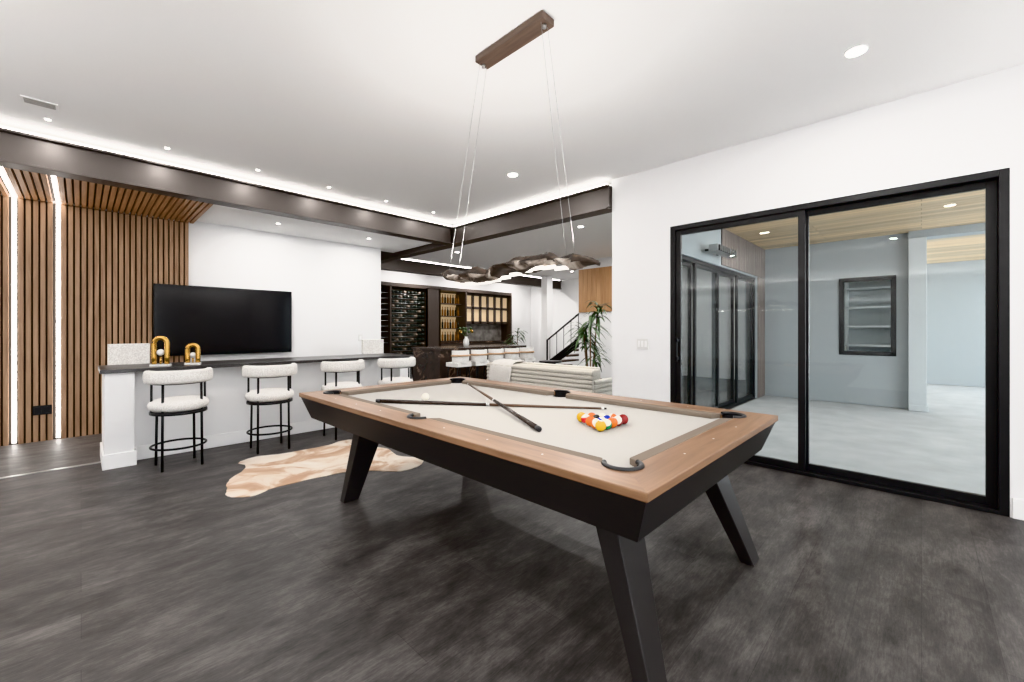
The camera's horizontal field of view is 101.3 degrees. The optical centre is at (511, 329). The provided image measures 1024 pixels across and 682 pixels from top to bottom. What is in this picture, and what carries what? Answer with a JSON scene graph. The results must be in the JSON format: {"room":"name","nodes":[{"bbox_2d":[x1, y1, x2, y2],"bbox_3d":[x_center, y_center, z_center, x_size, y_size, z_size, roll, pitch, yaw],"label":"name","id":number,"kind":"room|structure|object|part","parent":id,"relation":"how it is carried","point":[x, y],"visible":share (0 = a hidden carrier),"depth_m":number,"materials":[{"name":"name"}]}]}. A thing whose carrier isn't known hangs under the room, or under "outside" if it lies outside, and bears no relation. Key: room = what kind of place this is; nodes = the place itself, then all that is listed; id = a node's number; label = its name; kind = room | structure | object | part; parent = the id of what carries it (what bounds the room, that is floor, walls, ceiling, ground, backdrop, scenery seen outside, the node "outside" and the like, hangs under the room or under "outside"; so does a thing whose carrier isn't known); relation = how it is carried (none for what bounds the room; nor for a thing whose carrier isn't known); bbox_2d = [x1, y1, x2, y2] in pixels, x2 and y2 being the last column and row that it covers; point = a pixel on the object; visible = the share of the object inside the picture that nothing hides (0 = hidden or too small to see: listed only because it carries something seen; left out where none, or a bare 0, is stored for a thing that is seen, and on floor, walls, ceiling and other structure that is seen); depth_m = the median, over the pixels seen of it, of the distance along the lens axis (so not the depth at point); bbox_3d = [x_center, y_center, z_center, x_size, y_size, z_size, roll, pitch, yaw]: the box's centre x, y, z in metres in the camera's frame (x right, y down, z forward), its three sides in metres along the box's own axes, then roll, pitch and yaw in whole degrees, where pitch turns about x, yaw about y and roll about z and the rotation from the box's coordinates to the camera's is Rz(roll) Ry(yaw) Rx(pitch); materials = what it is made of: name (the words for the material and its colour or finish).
{"room":"game room","nodes":[
{"label":"game room","id":0,"kind":"room"},
{"bbox_2d":[1,193,380,361],"bbox_3d":[-6.201,-0.240,6.604,3.300,3.080,7.200,0,0,44],"label":"wall","id":1,"kind":"structure","parent":0,"point":[335,287],"depth_m":7.04,"materials":[{"name":"white paint"}]},
{"bbox_2d":[0,195,188,445],"bbox_3d":[-5.580,-0.105,4.848,0.039,2.810,2.952,0,0,44],"label":"wall panel","id":2,"kind":"object","parent":1,"relation":"attached to","point":[111,262],"visible":0.77,"depth_m":5.09,"materials":[{"name":"brown wood"}]},
{"bbox_2d":[0,166,16,442],"bbox_3d":[-5.144,-0.127,4.274,1.434,2.814,0.032,0,0,44],"label":"led light strip","id":3,"kind":"object","parent":2,"relation":"attached to","point":[2,171],"visible":1,"depth_m":4.76,"materials":[{"name":"white plastic"}]},
{"bbox_2d":[33,405,51,415],"bbox_3d":[-5.485,0.935,4.907,0.011,0.110,0.150,0,0,44],"label":"outlet plate","id":4,"kind":"object","parent":2,"relation":"attached to","point":[42,409],"visible":1,"depth_m":4.91,"materials":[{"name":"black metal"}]},
{"bbox_2d":[51,176,59,437],"bbox_3d":[-4.907,-0.127,4.518,1.434,2.814,0.032,0,0,44],"label":"led light strip","id":5,"kind":"object","parent":2,"relation":"attached to","point":[54,179],"visible":0.82,"depth_m":5.00,"materials":[{"name":"white plastic"}]},
{"bbox_2d":[153,283,291,356],"bbox_3d":[-4.197,-0.133,6.221,0.102,0.975,1.710,0,0,44],"label":"television","id":6,"kind":"object","parent":1,"relation":"attached to","point":[220,320],"visible":0.81,"depth_m":6.12,"materials":[{"name":"black metal"}]},
{"bbox_2d":[358,334,362,340],"bbox_3d":[-2.789,0.140,7.732,0.012,0.120,0.080,0,0,44],"label":"switch plate","id":7,"kind":"object","parent":1,"relation":"attached to","point":[360,336],"visible":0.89,"depth_m":7.72,"materials":[{"name":"white plastic"}]},
{"bbox_2d":[197,204,430,252],"bbox_3d":[-4.422,-1.685,5.134,1.700,0.270,7.580,0,0,44],"label":"ceiling","id":8,"kind":"structure","parent":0,"point":[216,214],"depth_m":6.41,"materials":[{"name":"white paint"}]},
{"bbox_2d":[381,270,530,347],"bbox_3d":[-2.149,-0.240,13.267,0.200,3.080,8.400,0,0,44],"label":"wall","id":9,"kind":"structure","parent":0,"point":[521,295],"depth_m":15.23,"materials":[{"name":"white paint"}]},
{"bbox_2d":[404,184,611,279],"bbox_3d":[0.876,-1.890,10.318,8.650,0.220,8.400,0,0,44],"label":"ceiling kitchen","id":10,"kind":"structure","parent":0,"point":[593,240],"depth_m":9.06,"materials":[{"name":"white paint"}]},
{"bbox_2d":[0,374,1023,681],"bbox_3d":[0.563,1.360,5.735,14.600,0.120,15.400,0,0,44],"label":"floor","id":11,"kind":"structure","parent":0,"point":[139,572],"depth_m":2.16,"materials":[{"name":"grey wood"}]},
{"bbox_2d":[0,461,100,478],"bbox_3d":[-5.200,1.297,2.932,0.040,0.006,3.340,0,0,44],"label":"trim","id":12,"kind":"structure","parent":11,"relation":"on","point":[100,461],"depth_m":3.87,"materials":[{"name":"silver metal"}]},
{"bbox_2d":[107,343,149,364],"bbox_3d":[-4.325,0.730,4.786,0.435,1.140,0.420,0,0,39],"label":"counter chair","id":13,"kind":"object","parent":11,"relation":"on","point":[139,353],"visible":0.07,"depth_m":4.87,"materials":[{"name":"grey fabric"}]},
{"bbox_2d":[143,367,212,472],"bbox_3d":[-3.198,0.837,4.035,0.504,0.926,0.504,0,0,7],"label":"bar stool","id":14,"kind":"object","parent":11,"relation":"on","point":[161,407],"visible":1,"depth_m":3.90,"materials":[{"name":"grey fabric"}]},
{"bbox_2d":[98,353,413,470],"bbox_3d":[-2.878,0.835,5.299,0.720,0.930,3.330,0,0,44],"label":"bar counter","id":15,"kind":"object","parent":11,"relation":"on","point":[128,429],"depth_m":4.64,"materials":[{"name":"white paint"}]},
{"bbox_2d":[149,336,171,365],"bbox_3d":[-3.612,0.214,4.317,0.160,0.312,0.070,0,0,-17],"label":"sculpture","id":16,"kind":"object","parent":15,"relation":"on","point":[154,352],"visible":1,"depth_m":4.30,"materials":[{"name":"gold metal"}]},
{"bbox_2d":[184,343,200,364],"bbox_3d":[-3.438,0.254,4.524,0.140,0.232,0.070,0,0,-29],"label":"sculpture","id":17,"kind":"object","parent":15,"relation":"on","point":[188,354],"visible":1,"depth_m":4.51,"materials":[{"name":"gold metal"}]},
{"bbox_2d":[242,363,296,453],"bbox_3d":[-2.645,0.837,4.602,0.504,0.926,0.504,0,0,2],"label":"bar stool","id":18,"kind":"object","parent":11,"relation":"on","point":[264,396],"visible":1,"depth_m":4.46,"materials":[{"name":"grey fabric"}]},
{"bbox_2d":[225,439,422,496],"bbox_3d":[-1.853,1.296,4.030,1.471,0.005,1.601,0,0,44],"label":"cowhide rug","id":19,"kind":"object","parent":11,"relation":"on","point":[261,474],"visible":0.8,"depth_m":4.01,"materials":[{"name":"beige fur"}]},
{"bbox_2d":[320,359,364,439],"bbox_3d":[-2.088,0.837,5.173,0.504,0.926,0.504,0,0,6],"label":"bar stool","id":20,"kind":"object","parent":11,"relation":"on","point":[344,366],"visible":0.53,"depth_m":5.00,"materials":[{"name":"grey fabric"}]},
{"bbox_2d":[362,339,383,353],"bbox_3d":[-2.257,0.730,7.021,0.420,1.140,0.435,0,0,-40],"label":"counter chair","id":21,"kind":"object","parent":11,"relation":"on","point":[369,346],"visible":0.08,"depth_m":7.12,"materials":[{"name":"grey fabric"}]},
{"bbox_2d":[377,357,415,384],"bbox_3d":[-1.569,0.837,5.705,0.504,0.926,0.504,0,0,-1],"label":"bar stool","id":22,"kind":"object","parent":11,"relation":"on","point":[397,363],"visible":0.66,"depth_m":5.52,"materials":[{"name":"grey fabric"}]},
{"bbox_2d":[381,281,511,373],"bbox_3d":[-2.208,0.010,12.641,0.570,2.580,5.822,0,0,44],"label":"wall cabinet","id":23,"kind":"object","parent":11,"relation":"on","point":[412,315],"visible":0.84,"depth_m":12.35,"materials":[{"name":"dark wood"},{"name":"glass"},{"name":"stone"}]},
{"bbox_2d":[446,350,471,377],"bbox_3d":[-1.035,0.850,8.299,0.415,0.901,0.458,0,0,44],"label":"stool","id":24,"kind":"object","parent":11,"relation":"on","point":[460,359],"visible":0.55,"depth_m":8.14,"materials":[{"name":"grey fabric"}]},
{"bbox_2d":[411,344,525,380],"bbox_3d":[-0.926,0.835,9.666,1.120,0.930,2.510,0,0,44],"label":"kitchen island","id":25,"kind":"object","parent":11,"relation":"on","point":[431,361],"visible":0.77,"depth_m":8.88,"materials":[{"name":"stone"}]},
{"bbox_2d":[459,327,473,345],"bbox_3d":[-1.036,0.150,9.538,0.333,0.440,0.328,0,0,44],"label":"flower vase","id":26,"kind":"object","parent":25,"relation":"on","point":[466,340],"visible":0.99,"depth_m":9.49,"materials":[{"name":"white ceramic"}]},
{"bbox_2d":[466,349,488,378],"bbox_3d":[-0.700,0.850,8.642,0.415,0.901,0.458,0,0,44],"label":"stool","id":27,"kind":"object","parent":11,"relation":"on","point":[478,357],"visible":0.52,"depth_m":8.47,"materials":[{"name":"grey fabric"}]},
{"bbox_2d":[483,348,504,378],"bbox_3d":[-0.365,0.850,8.986,0.415,0.901,0.458,0,0,44],"label":"stool","id":28,"kind":"object","parent":11,"relation":"on","point":[493,354],"visible":0.38,"depth_m":8.82,"materials":[{"name":"grey fabric"}]},
{"bbox_2d":[503,348,520,359],"bbox_3d":[-0.030,0.850,9.330,0.415,0.901,0.458,0,0,44],"label":"stool","id":29,"kind":"object","parent":11,"relation":"on","point":[510,353],"visible":0.41,"depth_m":9.16,"materials":[{"name":"grey fabric"}]},
{"bbox_2d":[504,328,525,344],"bbox_3d":[0.063,0.618,13.883,0.926,1.364,0.941,0,0,14],"label":"potted palm","id":30,"kind":"object","parent":11,"relation":"on","point":[517,332],"visible":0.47,"depth_m":13.78,"materials":[{"name":"plant"}]},
{"bbox_2d":[519,347,534,362],"bbox_3d":[0.305,0.850,9.674,0.415,0.901,0.458,0,0,44],"label":"stool","id":31,"kind":"object","parent":11,"relation":"on","point":[526,354],"visible":0.51,"depth_m":9.50,"materials":[{"name":"grey fabric"}]},
{"bbox_2d":[299,377,777,681],"bbox_3d":[-0.069,0.895,2.902,2.950,0.811,1.640,0,0,44],"label":"pool table","id":32,"kind":"object","parent":11,"relation":"on","point":[625,481],"visible":0.99,"depth_m":2.00,"materials":[{"name":"brown wood"}]},
{"bbox_2d":[422,393,428,400],"bbox_3d":[-0.648,0.501,3.146,0.057,0.057,0.057,0,0,44],"label":"cue ball","id":33,"kind":"object","parent":32,"relation":"on","point":[425,396],"visible":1,"depth_m":3.12,"materials":[{"name":"white plastic"}]},
{"bbox_2d":[376,399,606,408],"bbox_3d":[-0.179,0.515,2.926,1.637,0.029,0.029,0,0,9],"label":"stick","id":34,"kind":"object","parent":32,"relation":"on","point":[377,400],"visible":0.98,"depth_m":2.94,"materials":[{"name":"black wood"}]},
{"bbox_2d":[467,383,541,431],"bbox_3d":[-0.122,0.494,2.912,0.028,0.072,1.557,0,0,-20],"label":"stick","id":35,"kind":"object","parent":32,"relation":"on","point":[533,425],"visible":1,"depth_m":2.51,"materials":[{"name":"wood"},{"name":"black leather"}]},
{"bbox_3d":[-0.069,0.516,2.902,2.950,0.032,1.640,0,0,44],"label":"rail","id":36,"kind":"part","parent":32,"relation":"part of","materials":[{"name":"brown wood"}]},
{"bbox_2d":[577,412,628,431],"bbox_3d":[0.488,0.501,2.291,0.289,0.059,0.257,0,0,14],"label":"balls","id":37,"kind":"object","parent":32,"relation":"on","point":[601,421],"visible":1,"depth_m":2.29,"materials":[{"name":"multicoloured plastic"}]},
{"bbox_2d":[541,276,552,359],"bbox_3d":[1.156,-0.235,13.900,0.290,3.070,0.320,0,0,44],"label":"structural column","id":38,"kind":"structure","parent":11,"relation":"on","point":[546,281],"depth_m":13.82,"materials":[{"name":"white paint"}]},
{"bbox_2d":[487,362,611,394],"bbox_3d":[0.654,0.920,6.816,2.172,0.760,0.946,0,0,44],"label":"sofa","id":39,"kind":"object","parent":11,"relation":"on","point":[568,377],"visible":0.37,"depth_m":6.15,"materials":[{"name":"beige fabric"}]},
{"bbox_2d":[489,359,525,382],"bbox_3d":[-0.053,0.753,7.122,0.525,0.495,0.454,0,0,44],"label":"throw blanket","id":40,"kind":"object","parent":39,"relation":"on","point":[496,373],"visible":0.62,"depth_m":6.97,"materials":[{"name":"white fabric"}]},
{"bbox_2d":[539,360,561,363],"bbox_3d":[0.807,0.975,8.850,0.480,0.650,0.480,0,0,44],"label":"side table","id":41,"kind":"object","parent":11,"relation":"on","point":[540,361],"visible":0.42,"depth_m":8.69,"materials":[{"name":"grey"}]},
{"bbox_2d":[546,313,578,364],"bbox_3d":[2.174,0.100,12.810,2.230,2.401,1.020,0,0,44],"label":"staircase","id":42,"kind":"structure","parent":11,"relation":"on","point":[565,352],"depth_m":12.77,"materials":[{"name":"black metal"}]},
{"bbox_2d":[563,300,611,378],"bbox_3d":[1.518,0.362,8.194,1.123,1.875,1.150,0,0,44],"label":"dracaena","id":43,"kind":"object","parent":11,"relation":"on","point":[595,315],"visible":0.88,"depth_m":8.06,"materials":[{"name":"plant"}]},
{"bbox_2d":[0,0,1023,226],"bbox_3d":[-0.271,-1.910,1.312,9.620,0.180,7.900,0,0,44],"label":"ceiling","id":44,"kind":"structure","parent":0,"point":[372,102],"depth_m":3.06,"materials":[{"name":"white paint"}]},
{"bbox_2d":[20,95,58,110],"bbox_3d":[-3.777,-1.815,3.360,0.120,0.011,0.200,0,0,44],"label":"ceiling vent","id":45,"kind":"object","parent":44,"relation":"attached to","point":[26,99],"depth_m":3.35,"materials":[{"name":"white metal"}]},
{"bbox_2d":[579,257,611,378],"bbox_3d":[2.575,-0.240,10.198,2.150,3.080,0.200,0,0,44],"label":"wall","id":46,"kind":"structure","parent":0,"point":[606,372],"depth_m":10.39,"materials":[{"name":"white paint"}]},
{"bbox_2d":[579,266,611,312],"bbox_3d":[2.498,-1.000,10.112,2.140,1.100,0.029,0,0,44],"label":"accent panel","id":47,"kind":"object","parent":46,"relation":"attached to","point":[595,284],"visible":0.42,"depth_m":10.49,"materials":[{"name":"brown wood"}]},
{"bbox_2d":[531,277,734,378],"bbox_3d":[3.738,-0.240,13.254,8.250,3.080,0.200,0,0,44],"label":"wall","id":48,"kind":"structure","parent":0,"point":[566,299],"depth_m":15.03,"materials":[{"name":"white paint"}]},
{"bbox_2d":[682,229,759,397],"bbox_3d":[4.216,-0.240,7.691,0.200,3.080,7.500,0,0,44],"label":"wall","id":49,"kind":"structure","parent":0,"point":[694,245],"depth_m":6.17,"materials":[{"name":"grey paint"}]},
{"bbox_2d":[682,255,754,408],"bbox_3d":[3.238,0.150,6.689,0.140,2.300,3.900,0,0,44],"label":"door","id":50,"kind":"structure","parent":49,"relation":"in","point":[707,288],"depth_m":6.64,"materials":[{"name":"glass"}]},
{"bbox_2d":[705,243,736,258],"bbox_3d":[3.055,-1.150,6.169,0.253,0.100,0.800,0,0,44],"label":"patio heater","id":51,"kind":"object","parent":49,"relation":"attached to","point":[718,249],"visible":1,"depth_m":6.02,"materials":[{"name":"silver metal"}]},
{"bbox_2d":[721,229,764,397],"bbox_3d":[4.161,-0.150,7.475,0.021,2.900,2.515,0,0,44],"label":"cladding","id":52,"kind":"object","parent":49,"relation":"attached to","point":[750,259],"visible":0.97,"depth_m":8.02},
{"bbox_2d":[612,64,1023,517],"bbox_3d":[3.573,-0.260,2.941,6.390,3.120,0.200,0,0,44],"label":"wall","id":53,"kind":"structure","parent":0,"point":[974,125],"depth_m":3.72,"materials":[{"name":"white paint"}]},
{"bbox_2d":[637,339,648,348],"bbox_3d":[1.497,0.160,4.816,0.140,0.120,0.012,0,0,44],"label":"switch plate","id":54,"kind":"object","parent":53,"relation":"attached to","point":[641,343],"visible":1,"depth_m":4.81,"materials":[{"name":"white plastic"}]},
{"bbox_2d":[670,168,1009,516],"bbox_3d":[2.628,0.085,3.792,2.410,2.430,0.190,0,0,44],"label":"door","id":55,"kind":"structure","parent":53,"relation":"in","point":[995,183],"depth_m":3.22,"materials":[{"name":"black metal"}]},
{"bbox_2d":[1012,498,1023,520],"bbox_3d":[3.496,1.230,3.016,6.205,0.140,0.230,0,0,44],"label":"baseboard","id":56,"kind":"structure","parent":53,"relation":"attached to","point":[1017,504],"depth_m":2.88,"materials":[{"name":"white paint"}]},
{"bbox_2d":[765,233,908,408],"bbox_3d":[5.842,-0.150,7.712,2.100,2.900,0.200,0,0,44],"label":"wall","id":57,"kind":"structure","parent":0,"point":[883,381],"depth_m":7.62,"materials":[{"name":"grey paint"}]},
{"bbox_2d":[839,275,895,355],"bbox_3d":[6.160,-0.240,7.293,0.760,1.360,0.075,0,0,44],"label":"window","id":58,"kind":"structure","parent":57,"relation":"in","point":[892,278],"depth_m":7.24,"materials":[{"name":"black metal"}]},
{"bbox_2d":[844,280,890,351],"bbox_3d":[6.258,-0.100,8.110,2.040,2.800,0.350,0,0,44],"label":"shelving","id":59,"kind":"object","parent":58,"relation":"in","point":[867,304],"visible":0.04,"depth_m":7.85,"materials":[{"name":"grey paint"}]},
{"bbox_2d":[725,190,984,263],"bbox_3d":[7.274,-1.650,7.712,4.150,0.100,11.800,0,0,44],"label":"ceiling","id":60,"kind":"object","parent":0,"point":[965,208],"depth_m":6.49,"materials":[{"name":"beige wood"}]},
{"bbox_2d":[927,259,984,386],"bbox_3d":[10.499,-0.150,9.875,5.750,2.900,0.200,0,0,44],"label":"wall","id":61,"kind":"structure","parent":0,"point":[955,290],"depth_m":9.84,"materials":[{"name":"grey paint"}]},
{"bbox_3d":[0.563,-2.055,5.735,15.000,0.090,15.800,0,0,44],"label":"ceiling","id":62,"kind":"structure","parent":0,"visible":0},
{"bbox_2d":[0,167,212,223],"bbox_3d":[-5.049,-1.527,4.369,1.469,0.044,3.008,0,0,44],"label":"ceiling panel","id":63,"kind":"object","parent":62,"relation":"attached to","point":[26,184],"visible":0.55,"depth_m":4.77,"materials":[{"name":"brown wood"}]},
{"bbox_2d":[0,127,451,244],"bbox_3d":[-3.657,-1.605,4.543,0.200,0.290,7.380,0,0,44],"label":"steel beam","id":64,"kind":"structure","parent":62,"relation":"attached to","point":[19,150],"depth_m":4.60,"materials":[{"name":"brown metal"}]},
{"bbox_2d":[0,125,451,226],"bbox_3d":[-3.607,-1.764,4.508,0.030,0.023,7.380,0,0,44],"label":"led light strip","id":65,"kind":"object","parent":64,"relation":"on","point":[1,126],"visible":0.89,"depth_m":4.61,"materials":[{"name":"white plastic"}]},
{"bbox_2d":[381,259,561,289],"bbox_3d":[-1.071,-1.605,12.224,0.200,0.290,7.970,0,0,44],"label":"steel beam","id":66,"kind":"structure","parent":62,"relation":"attached to","point":[401,265],"depth_m":11.13,"materials":[{"name":"brown metal"}]},
{"bbox_2d":[404,259,559,280],"bbox_3d":[-0.833,-1.760,12.368,0.020,0.016,7.250,0,0,44],"label":"led light strip","id":67,"kind":"object","parent":66,"relation":"attached to","point":[404,259],"visible":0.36,"depth_m":11.38,"materials":[{"name":"white plastic"}]},
{"bbox_2d":[441,248,600,285],"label":"pendant light","id":68,"kind":"object","parent":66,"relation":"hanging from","point":[476,275],"depth_m":2.50,"materials":[{"name":"brown wood"}]},
{"bbox_2d":[381,184,611,262],"bbox_3d":[-1.112,-1.605,7.369,6.480,0.290,0.200,0,0,44],"label":"steel beam","id":69,"kind":"structure","parent":62,"relation":"attached to","point":[596,201],"depth_m":6.01,"materials":[{"name":"brown metal"}]},
{"bbox_2d":[453,183,607,226],"bbox_3d":[0.081,-1.764,6.114,2.980,0.023,0.030,0,0,44],"label":"led light strip","id":70,"kind":"object","parent":69,"relation":"on","point":[604,183],"visible":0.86,"depth_m":5.83,"materials":[{"name":"white plastic"}]},
{"bbox_2d":[507,173,517,176],"bbox_3d":[0.008,-1.817,4.922,0.126,0.006,0.126,0,0,44],"label":"recessed light","id":71,"kind":"object","parent":62,"relation":"in","point":[508,174],"visible":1,"depth_m":4.91,"materials":[{"name":"white paint"}]},
{"bbox_2d":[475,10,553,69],"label":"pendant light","id":72,"kind":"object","parent":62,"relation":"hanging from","point":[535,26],"depth_m":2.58,"materials":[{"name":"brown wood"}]},
{"bbox_2d":[844,45,868,57],"bbox_3d":[2.246,-1.817,2.741,0.126,0.006,0.126,0,0,44],"label":"recessed light","id":73,"kind":"object","parent":62,"relation":"in","point":[855,51],"visible":1,"depth_m":2.73,"materials":[{"name":"white paint"}]},
{"label":"outside","id":74,"kind":"structure","parent":0,"visible":0},
{"bbox_2d":[730,384,984,494],"bbox_3d":[8.921,1.363,6.107,8.750,0.115,11.800,0,0,44],"label":"floor","id":75,"kind":"structure","parent":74,"point":[943,446],"depth_m":5.05,"materials":[{"name":"concrete"}]},
{"bbox_2d":[908,237,928,411],"bbox_3d":[6.634,-0.090,6.856,0.230,2.780,0.400,0,0,44],"label":"patio column","id":76,"kind":"structure","parent":75,"relation":"on","point":[917,246],"depth_m":6.73,"materials":[{"name":"white paint"}]},
{"bbox_2d":[909,222,984,239],"bbox_3d":[7.286,-1.540,6.220,2.050,0.120,0.320,0,0,44],"label":"header beam","id":77,"kind":"structure","parent":76,"relation":"on","point":[978,228],"depth_m":6.51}
]}

